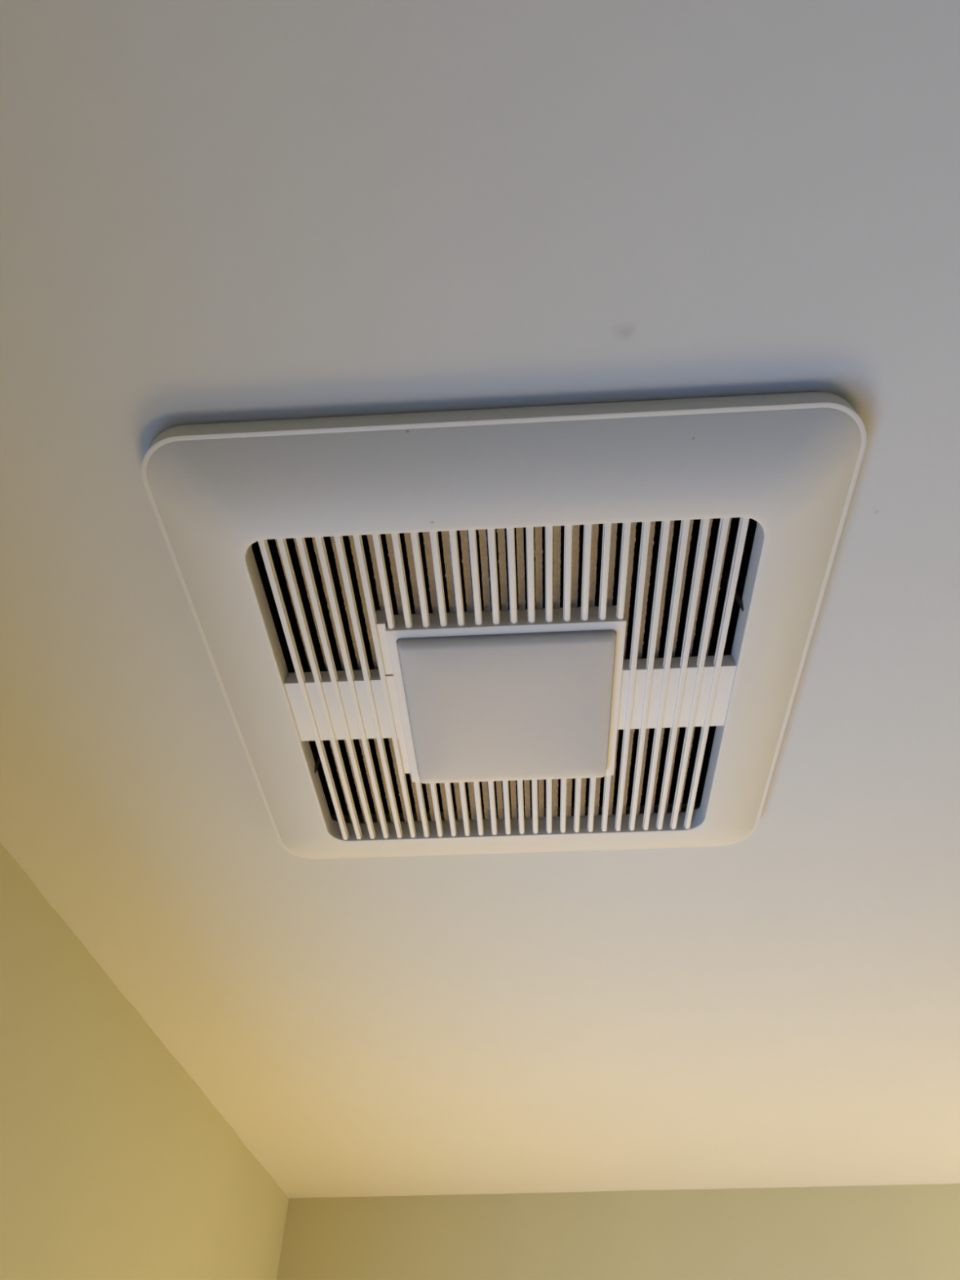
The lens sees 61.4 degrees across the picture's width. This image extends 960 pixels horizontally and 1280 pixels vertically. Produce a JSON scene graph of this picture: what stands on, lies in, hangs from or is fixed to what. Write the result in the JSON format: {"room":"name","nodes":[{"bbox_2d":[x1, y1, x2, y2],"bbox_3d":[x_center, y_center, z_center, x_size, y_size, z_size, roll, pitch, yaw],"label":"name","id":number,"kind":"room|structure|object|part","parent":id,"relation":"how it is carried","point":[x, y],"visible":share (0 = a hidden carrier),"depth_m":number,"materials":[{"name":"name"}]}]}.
{"room":"bathroom","nodes":[
{"label":"bathroom","id":0,"kind":"room"},
{"bbox_2d":[0,842,288,1279],"bbox_3d":[-0.457,0.184,-1.009,0.052,2.440,3.819,-3,-49,3],"label":"wall","id":1,"kind":"structure","parent":0,"point":[116,1164],"depth_m":0.69,"materials":[{"name":"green paint"}]},
{"bbox_2d":[0,0,959,1198],"bbox_3d":[0.430,-0.680,-0.137,1.826,0.013,3.919,-3,-49,3],"label":"ceiling","id":2,"kind":"structure","parent":0,"point":[212,211],"depth_m":0.38,"materials":[{"name":"paint"}]},
{"bbox_2d":[141,391,866,858],"bbox_3d":[0.016,-0.018,0.514,0.330,0.187,0.330,-2,-49,2],"label":"exhaust fan","id":3,"kind":"object","parent":2,"relation":"attached to","point":[606,605],"visible":1,"depth_m":0.41,"materials":[{"name":"white plastic"}]},
{"bbox_2d":[257,517,749,839],"bbox_3d":[0.016,0.037,0.451,0.227,0.003,0.239,-2,-49,2],"label":"grille","id":4,"kind":"object","parent":3,"relation":"attached to","point":[458,697],"depth_m":0.43,"materials":[{"name":"white plastic"}]},
{"bbox_3d":[0.016,0.035,0.454,0.122,0.014,0.122,-2,-49,2],"label":"light frame","id":5,"kind":"part","parent":3,"relation":"part of","materials":[{"name":"white plastic"}]},
{"bbox_2d":[276,1183,959,1279],"bbox_3d":[0.585,1.577,0.216,1.726,2.440,0.052,-3,-49,3],"label":"wall","id":6,"kind":"structure","parent":0,"point":[898,1232],"depth_m":1.10,"materials":[{"name":"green paint"}]}
]}

